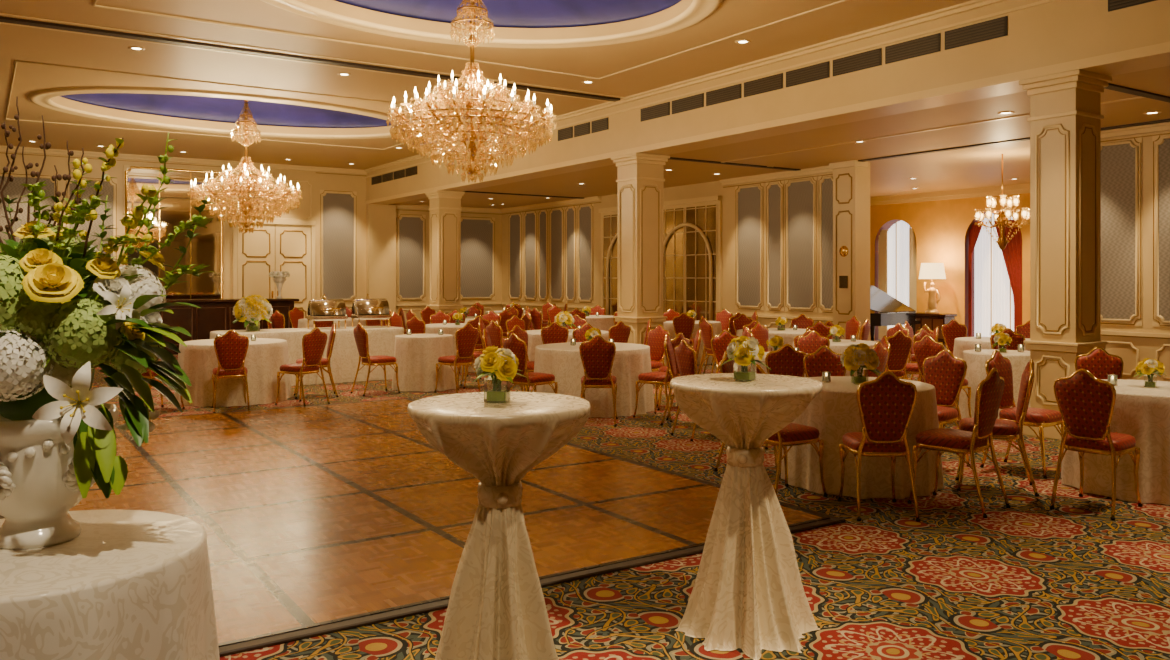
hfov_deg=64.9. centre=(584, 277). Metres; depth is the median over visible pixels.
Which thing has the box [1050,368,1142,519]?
dining chair
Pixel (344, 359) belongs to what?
buffet table
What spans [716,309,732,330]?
dining chair
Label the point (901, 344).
dining chair
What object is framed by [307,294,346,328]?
chafing dish
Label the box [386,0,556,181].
crystal chandelier
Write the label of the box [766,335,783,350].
flower centerpiece
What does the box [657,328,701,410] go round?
dining chair
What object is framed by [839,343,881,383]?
flower centerpiece
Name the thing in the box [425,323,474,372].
banquet table
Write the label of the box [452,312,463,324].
flower centerpiece
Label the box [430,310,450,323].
dining chair
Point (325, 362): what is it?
dining chair
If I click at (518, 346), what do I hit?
dining chair
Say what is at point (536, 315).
dining chair
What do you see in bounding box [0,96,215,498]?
bouquet
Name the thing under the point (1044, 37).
beam
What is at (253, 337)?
votive candle
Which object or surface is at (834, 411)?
banquet table
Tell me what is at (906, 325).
dining chair
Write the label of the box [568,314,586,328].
dining chair
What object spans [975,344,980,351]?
votive candle
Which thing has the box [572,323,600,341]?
dining chair
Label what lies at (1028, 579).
floor
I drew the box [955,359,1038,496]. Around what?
dining chair
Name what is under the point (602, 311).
dining chair
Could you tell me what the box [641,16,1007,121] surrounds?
ceiling vent
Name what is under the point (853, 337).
votive candle
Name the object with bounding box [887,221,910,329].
window
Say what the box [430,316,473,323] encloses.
banquet table
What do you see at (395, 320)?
dining chair
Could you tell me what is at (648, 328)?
dining chair
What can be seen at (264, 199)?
crystal chandelier
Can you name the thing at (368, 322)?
dining chair
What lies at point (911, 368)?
dining chair
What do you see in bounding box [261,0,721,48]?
ceiling
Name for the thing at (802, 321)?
dining chair
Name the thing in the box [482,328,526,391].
dining chair
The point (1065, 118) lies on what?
column
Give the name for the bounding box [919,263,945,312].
table lamp
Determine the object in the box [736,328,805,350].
banquet table
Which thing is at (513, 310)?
dining chair
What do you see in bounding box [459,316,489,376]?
dining chair
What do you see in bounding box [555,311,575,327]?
flower centerpiece
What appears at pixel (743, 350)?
flower centerpiece
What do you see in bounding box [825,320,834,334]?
dining chair
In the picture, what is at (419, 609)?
trim
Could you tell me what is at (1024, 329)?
dining chair
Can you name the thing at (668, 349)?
dining chair
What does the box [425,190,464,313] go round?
column
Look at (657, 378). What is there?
dining chair
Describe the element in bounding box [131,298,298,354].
bar counter
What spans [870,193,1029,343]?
wall
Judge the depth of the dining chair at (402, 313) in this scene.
18.83 m
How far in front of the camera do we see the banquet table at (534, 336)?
13.54 m
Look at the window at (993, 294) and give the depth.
21.04 m
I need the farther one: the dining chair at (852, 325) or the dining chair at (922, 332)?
the dining chair at (852, 325)
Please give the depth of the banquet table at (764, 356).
9.17 m
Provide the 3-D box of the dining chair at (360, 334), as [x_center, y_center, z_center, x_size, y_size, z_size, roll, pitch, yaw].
[-2.872,1.094,12.605,0.555,0.978,0.414,0,0,-39]
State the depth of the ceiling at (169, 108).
17.46 m
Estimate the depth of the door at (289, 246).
23.59 m
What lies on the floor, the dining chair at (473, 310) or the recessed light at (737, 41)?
the dining chair at (473, 310)
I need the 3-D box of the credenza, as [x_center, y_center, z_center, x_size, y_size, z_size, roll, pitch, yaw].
[8.059,1.200,21.343,0.440,0.760,1.000,0,0,-34]
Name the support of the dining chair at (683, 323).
on the floor
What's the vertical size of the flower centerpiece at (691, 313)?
0.222 m
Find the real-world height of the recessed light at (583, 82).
0.012 m
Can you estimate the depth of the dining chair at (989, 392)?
6.25 m
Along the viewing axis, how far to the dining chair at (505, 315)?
18.06 m
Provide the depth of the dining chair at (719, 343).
10.71 m
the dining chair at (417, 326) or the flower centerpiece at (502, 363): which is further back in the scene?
the dining chair at (417, 326)
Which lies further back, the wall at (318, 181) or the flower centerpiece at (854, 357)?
the wall at (318, 181)
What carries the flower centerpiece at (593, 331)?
on the banquet table at (562, 360)
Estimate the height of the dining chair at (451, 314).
0.978 m
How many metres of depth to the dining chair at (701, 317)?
14.82 m
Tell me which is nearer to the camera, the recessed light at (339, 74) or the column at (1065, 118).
the column at (1065, 118)
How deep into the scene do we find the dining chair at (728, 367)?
7.51 m
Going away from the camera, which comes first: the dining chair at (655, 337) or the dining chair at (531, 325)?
the dining chair at (655, 337)
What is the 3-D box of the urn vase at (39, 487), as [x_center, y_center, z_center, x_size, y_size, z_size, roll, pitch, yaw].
[-1.721,0.617,2.890,0.456,0.402,0.456,0,0,0]
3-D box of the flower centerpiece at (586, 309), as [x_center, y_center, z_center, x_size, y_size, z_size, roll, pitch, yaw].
[0.045,0.707,19.680,0.209,0.222,0.233,0,0,26]
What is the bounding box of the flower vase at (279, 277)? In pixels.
[269,271,289,298]
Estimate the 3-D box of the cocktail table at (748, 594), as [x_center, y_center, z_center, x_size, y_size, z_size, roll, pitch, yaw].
[0.718,1.018,4.121,0.672,1.117,0.672,0,0,-30]
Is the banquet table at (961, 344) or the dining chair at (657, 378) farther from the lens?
the banquet table at (961, 344)
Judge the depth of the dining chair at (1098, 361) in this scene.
8.07 m
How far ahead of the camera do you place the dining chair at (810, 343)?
10.61 m
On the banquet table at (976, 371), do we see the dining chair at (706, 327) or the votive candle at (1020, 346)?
the votive candle at (1020, 346)
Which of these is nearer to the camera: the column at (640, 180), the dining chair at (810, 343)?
the dining chair at (810, 343)
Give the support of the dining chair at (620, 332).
on the floor
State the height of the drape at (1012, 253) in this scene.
2.850 m
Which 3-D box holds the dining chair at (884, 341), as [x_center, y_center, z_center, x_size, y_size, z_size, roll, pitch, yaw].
[2.935,1.094,9.737,0.555,0.978,0.414,0,0,0]
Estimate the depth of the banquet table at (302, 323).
17.97 m
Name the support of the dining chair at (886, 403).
on the floor
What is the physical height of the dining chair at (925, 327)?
0.978 m
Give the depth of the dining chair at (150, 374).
10.80 m
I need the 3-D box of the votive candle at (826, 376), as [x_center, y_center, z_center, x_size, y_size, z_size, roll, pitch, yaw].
[1.896,0.778,7.227,0.070,0.080,0.070,0,0,-34]
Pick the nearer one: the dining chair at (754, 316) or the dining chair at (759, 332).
the dining chair at (759, 332)
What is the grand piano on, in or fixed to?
on the floor
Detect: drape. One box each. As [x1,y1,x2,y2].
[878,228,916,339]
[968,220,1021,336]
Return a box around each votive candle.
[251,335,255,340]
[570,339,575,344]
[822,371,830,382]
[851,335,855,341]
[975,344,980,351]
[976,333,980,338]
[1017,344,1023,351]
[1108,375,1117,385]
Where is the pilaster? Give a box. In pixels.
[366,204,395,312]
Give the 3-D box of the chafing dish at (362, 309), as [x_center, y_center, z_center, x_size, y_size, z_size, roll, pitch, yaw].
[-3.377,0.511,14.523,0.520,0.534,0.408,0,0,-34]
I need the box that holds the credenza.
[915,313,956,347]
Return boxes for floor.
[0,340,1169,659]
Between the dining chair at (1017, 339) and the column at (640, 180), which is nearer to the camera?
the dining chair at (1017, 339)
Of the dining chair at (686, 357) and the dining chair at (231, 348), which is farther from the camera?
the dining chair at (231, 348)
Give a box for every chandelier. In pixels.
[187,100,301,233]
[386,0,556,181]
[974,154,1029,250]
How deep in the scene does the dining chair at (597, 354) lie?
9.82 m
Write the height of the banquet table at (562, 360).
0.754 m
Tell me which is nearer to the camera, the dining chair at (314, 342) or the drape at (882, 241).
the dining chair at (314, 342)
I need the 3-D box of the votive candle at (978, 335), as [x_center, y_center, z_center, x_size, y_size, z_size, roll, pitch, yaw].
[5.297,0.778,12.380,0.070,0.080,0.070,0,0,-34]
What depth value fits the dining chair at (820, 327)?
12.94 m
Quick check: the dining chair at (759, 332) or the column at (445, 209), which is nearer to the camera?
the dining chair at (759, 332)
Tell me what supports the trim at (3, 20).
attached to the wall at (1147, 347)
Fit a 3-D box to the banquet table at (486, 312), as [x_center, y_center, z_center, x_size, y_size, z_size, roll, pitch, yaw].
[-1.755,1.197,22.586,1.496,0.754,1.481,0,0,-24]
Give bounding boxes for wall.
[0,151,501,327]
[502,130,1169,380]
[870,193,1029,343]
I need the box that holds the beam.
[364,0,1169,204]
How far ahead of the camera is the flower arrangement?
13.38 m
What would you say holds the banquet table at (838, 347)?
on the floor
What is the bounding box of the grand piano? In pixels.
[870,285,919,340]
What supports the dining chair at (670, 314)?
on the floor
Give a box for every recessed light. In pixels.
[128,46,144,50]
[337,73,350,75]
[582,81,593,83]
[735,40,750,43]
[997,111,1014,114]
[1143,111,1160,114]
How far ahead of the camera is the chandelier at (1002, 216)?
15.01 m
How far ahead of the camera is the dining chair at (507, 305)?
23.85 m
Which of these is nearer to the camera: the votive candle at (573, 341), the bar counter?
the votive candle at (573, 341)
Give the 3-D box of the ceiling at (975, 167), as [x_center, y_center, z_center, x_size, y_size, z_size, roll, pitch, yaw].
[6.817,-2.090,15.365,10.070,0.100,30.100,0,0,-34]
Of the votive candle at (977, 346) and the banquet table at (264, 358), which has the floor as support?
the banquet table at (264, 358)
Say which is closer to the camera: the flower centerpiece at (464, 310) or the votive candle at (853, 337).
the votive candle at (853, 337)
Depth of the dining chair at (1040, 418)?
7.54 m
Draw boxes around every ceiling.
[0,0,970,169]
[28,86,414,138]
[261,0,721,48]
[395,66,1169,208]
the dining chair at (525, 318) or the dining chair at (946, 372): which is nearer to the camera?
the dining chair at (946, 372)
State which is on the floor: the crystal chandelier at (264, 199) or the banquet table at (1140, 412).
the banquet table at (1140, 412)
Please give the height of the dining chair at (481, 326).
0.978 m
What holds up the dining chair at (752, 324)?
on the floor
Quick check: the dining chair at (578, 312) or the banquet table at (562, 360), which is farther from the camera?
the dining chair at (578, 312)
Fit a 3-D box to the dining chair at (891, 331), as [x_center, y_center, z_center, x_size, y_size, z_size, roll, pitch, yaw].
[4.028,1.094,12.318,0.555,0.978,0.414,0,0,-28]
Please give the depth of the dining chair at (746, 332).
11.57 m
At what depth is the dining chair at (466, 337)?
12.46 m
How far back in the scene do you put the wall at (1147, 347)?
18.19 m
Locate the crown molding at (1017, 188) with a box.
[870,183,1029,205]
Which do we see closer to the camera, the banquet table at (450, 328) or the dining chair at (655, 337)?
the dining chair at (655, 337)
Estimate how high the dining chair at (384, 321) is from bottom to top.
0.978 m
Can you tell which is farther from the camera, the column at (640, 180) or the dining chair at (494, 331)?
the column at (640, 180)
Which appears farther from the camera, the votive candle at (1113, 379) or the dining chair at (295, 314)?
the dining chair at (295, 314)
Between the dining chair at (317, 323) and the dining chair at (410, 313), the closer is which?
the dining chair at (317, 323)
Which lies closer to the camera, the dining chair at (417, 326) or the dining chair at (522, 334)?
the dining chair at (522, 334)
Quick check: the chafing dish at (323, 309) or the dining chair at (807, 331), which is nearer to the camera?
the dining chair at (807, 331)
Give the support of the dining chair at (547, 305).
on the floor
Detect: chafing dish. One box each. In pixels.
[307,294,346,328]
[351,294,389,326]
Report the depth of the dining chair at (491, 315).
17.21 m
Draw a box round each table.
[0,509,219,659]
[174,338,291,406]
[210,326,403,385]
[298,317,365,327]
[392,334,455,391]
[407,392,589,659]
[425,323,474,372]
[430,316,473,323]
[485,310,542,322]
[527,329,608,360]
[533,342,653,417]
[554,315,613,330]
[664,320,721,364]
[670,373,822,659]
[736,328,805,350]
[754,352,807,377]
[781,376,943,498]
[793,339,875,375]
[953,337,1029,396]
[959,349,1029,418]
[1061,379,1169,504]
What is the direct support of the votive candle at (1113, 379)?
on the banquet table at (1140, 412)
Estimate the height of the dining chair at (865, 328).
0.978 m
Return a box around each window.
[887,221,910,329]
[974,213,1013,336]
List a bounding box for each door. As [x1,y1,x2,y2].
[233,218,315,317]
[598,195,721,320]
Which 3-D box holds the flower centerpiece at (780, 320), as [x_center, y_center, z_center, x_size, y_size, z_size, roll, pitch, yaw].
[3.071,0.710,14.390,0.233,0.217,0.217,0,0,-27]
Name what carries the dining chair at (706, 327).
on the floor
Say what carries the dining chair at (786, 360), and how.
on the floor
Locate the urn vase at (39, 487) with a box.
[0,403,118,548]
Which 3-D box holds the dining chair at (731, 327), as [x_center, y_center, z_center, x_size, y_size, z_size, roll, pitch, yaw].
[2.589,1.094,16.506,0.414,0.978,0.555,0,0,-32]
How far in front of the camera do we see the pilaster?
25.00 m
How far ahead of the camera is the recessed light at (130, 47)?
11.69 m
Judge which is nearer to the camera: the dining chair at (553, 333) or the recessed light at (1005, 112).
the recessed light at (1005, 112)
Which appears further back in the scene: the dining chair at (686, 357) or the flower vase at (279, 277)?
the flower vase at (279, 277)
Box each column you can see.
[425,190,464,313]
[611,153,669,371]
[1019,69,1111,439]
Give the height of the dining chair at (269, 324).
0.978 m
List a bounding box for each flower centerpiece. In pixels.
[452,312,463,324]
[460,307,468,317]
[472,345,524,402]
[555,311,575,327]
[582,306,590,315]
[585,327,600,340]
[687,310,697,318]
[720,336,770,380]
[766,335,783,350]
[774,316,786,329]
[829,325,844,341]
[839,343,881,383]
[991,323,1005,333]
[992,332,1011,351]
[1135,358,1167,387]
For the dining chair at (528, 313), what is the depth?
16.37 m
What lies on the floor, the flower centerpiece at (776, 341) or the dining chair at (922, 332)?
the dining chair at (922, 332)
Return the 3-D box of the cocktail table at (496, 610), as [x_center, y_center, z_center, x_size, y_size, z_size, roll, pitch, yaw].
[-0.314,1.018,3.403,0.672,1.117,0.672,0,0,31]
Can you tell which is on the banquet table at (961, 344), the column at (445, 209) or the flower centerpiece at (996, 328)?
the flower centerpiece at (996, 328)
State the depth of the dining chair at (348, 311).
19.74 m
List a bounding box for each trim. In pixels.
[0,13,1169,198]
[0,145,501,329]
[5,0,847,149]
[117,398,845,656]
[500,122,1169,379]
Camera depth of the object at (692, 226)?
20.10 m
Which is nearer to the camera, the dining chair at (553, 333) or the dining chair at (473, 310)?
the dining chair at (553, 333)
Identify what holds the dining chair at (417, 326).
on the floor
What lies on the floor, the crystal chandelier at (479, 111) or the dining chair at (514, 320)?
the dining chair at (514, 320)
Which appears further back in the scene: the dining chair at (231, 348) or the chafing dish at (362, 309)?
the chafing dish at (362, 309)
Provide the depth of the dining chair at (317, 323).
17.20 m
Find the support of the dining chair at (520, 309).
on the floor
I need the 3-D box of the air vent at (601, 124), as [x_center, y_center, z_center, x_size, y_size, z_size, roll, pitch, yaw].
[-0.044,-2.586,16.046,0.020,0.202,1.553,0,0,-34]
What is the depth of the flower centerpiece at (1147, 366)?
6.88 m
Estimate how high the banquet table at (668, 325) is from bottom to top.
0.754 m
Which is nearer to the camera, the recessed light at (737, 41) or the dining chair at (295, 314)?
the recessed light at (737, 41)
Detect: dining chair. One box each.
[138,368,184,408]
[211,330,249,412]
[267,316,272,328]
[271,310,284,328]
[275,327,329,405]
[288,307,303,327]
[294,323,337,398]
[315,321,333,327]
[346,306,351,316]
[350,323,399,395]
[366,320,379,325]
[380,319,387,325]
[389,312,401,326]
[400,307,406,333]
[406,309,415,319]
[406,316,425,333]
[420,306,435,323]
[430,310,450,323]
[434,323,480,393]
[447,310,465,322]
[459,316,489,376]
[460,319,498,388]
[467,306,481,315]
[472,302,483,316]
[476,317,503,381]
[482,310,500,324]
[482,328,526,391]
[483,320,502,386]
[498,309,512,337]
[503,312,531,340]
[503,333,557,393]
[505,301,520,308]
[506,315,524,331]
[507,304,522,318]
[507,325,534,372]
[508,306,517,316]
[520,314,529,330]
[525,306,542,329]
[530,308,541,329]
[541,322,568,343]
[542,302,552,322]
[542,304,558,326]
[547,305,561,323]
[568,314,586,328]
[569,308,585,318]
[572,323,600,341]
[579,335,617,426]
[589,305,605,314]
[609,321,630,342]
[633,332,689,421]
[644,318,651,344]
[647,324,671,399]
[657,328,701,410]
[660,334,679,424]
[664,308,679,320]
[671,339,696,440]
[672,313,697,365]
[698,315,708,373]
[699,318,715,373]
[711,312,740,364]
[711,330,738,372]
[714,350,779,477]
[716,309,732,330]
[733,314,752,333]
[742,326,753,337]
[743,320,769,351]
[750,322,768,351]
[751,310,757,320]
[756,363,827,496]
[765,344,806,449]
[791,314,813,328]
[793,330,810,347]
[797,330,829,353]
[803,345,845,376]
[806,321,833,338]
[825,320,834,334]
[837,371,920,521]
[845,316,860,339]
[859,319,870,340]
[865,341,887,376]
[879,335,890,371]
[885,330,912,379]
[886,323,908,336]
[903,327,938,375]
[904,321,916,379]
[907,368,1010,517]
[913,328,934,380]
[913,335,971,417]
[916,325,937,341]
[923,349,970,466]
[941,319,966,353]
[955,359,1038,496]
[980,350,1063,478]
[990,328,1024,349]
[1016,321,1029,337]
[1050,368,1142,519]
[1074,347,1123,378]
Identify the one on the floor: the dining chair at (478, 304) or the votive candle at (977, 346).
the dining chair at (478, 304)
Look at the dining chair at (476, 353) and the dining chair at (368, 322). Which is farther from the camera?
the dining chair at (368, 322)
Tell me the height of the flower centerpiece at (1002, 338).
0.217 m
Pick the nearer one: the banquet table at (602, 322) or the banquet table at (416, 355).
the banquet table at (416, 355)
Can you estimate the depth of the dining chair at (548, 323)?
21.72 m
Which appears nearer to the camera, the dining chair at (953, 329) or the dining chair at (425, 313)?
the dining chair at (953, 329)
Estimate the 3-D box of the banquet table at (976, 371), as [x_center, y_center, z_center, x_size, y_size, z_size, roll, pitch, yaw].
[4.616,1.197,10.157,0.916,0.754,0.931,0,0,-38]
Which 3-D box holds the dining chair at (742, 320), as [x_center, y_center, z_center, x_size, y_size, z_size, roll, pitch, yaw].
[2.756,1.094,15.404,0.414,0.978,0.555,0,0,-17]
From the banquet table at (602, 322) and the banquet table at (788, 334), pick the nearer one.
the banquet table at (788, 334)
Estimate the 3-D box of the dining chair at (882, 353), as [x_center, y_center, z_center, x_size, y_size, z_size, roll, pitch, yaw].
[2.646,1.094,8.978,0.414,0.978,0.555,0,0,-41]
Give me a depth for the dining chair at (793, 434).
6.54 m
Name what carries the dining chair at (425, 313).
on the floor
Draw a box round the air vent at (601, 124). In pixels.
[558,117,607,140]
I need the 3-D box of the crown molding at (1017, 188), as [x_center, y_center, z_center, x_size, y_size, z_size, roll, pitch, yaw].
[10.283,-1.940,18.798,0.100,0.200,15.800,0,0,-34]
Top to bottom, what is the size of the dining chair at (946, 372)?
0.978 m
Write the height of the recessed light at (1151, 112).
0.012 m
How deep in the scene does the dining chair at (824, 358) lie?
8.22 m
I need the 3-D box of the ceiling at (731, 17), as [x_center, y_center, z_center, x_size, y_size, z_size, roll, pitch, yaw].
[-3.398,-2.920,8.604,13.830,0.001,30.100,0,0,-33]
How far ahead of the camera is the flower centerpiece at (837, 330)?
11.75 m
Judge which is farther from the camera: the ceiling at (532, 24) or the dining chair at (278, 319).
the dining chair at (278, 319)
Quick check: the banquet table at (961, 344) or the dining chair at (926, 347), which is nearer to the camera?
the dining chair at (926, 347)
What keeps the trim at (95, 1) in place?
attached to the ceiling at (731, 17)
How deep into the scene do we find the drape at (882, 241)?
23.15 m

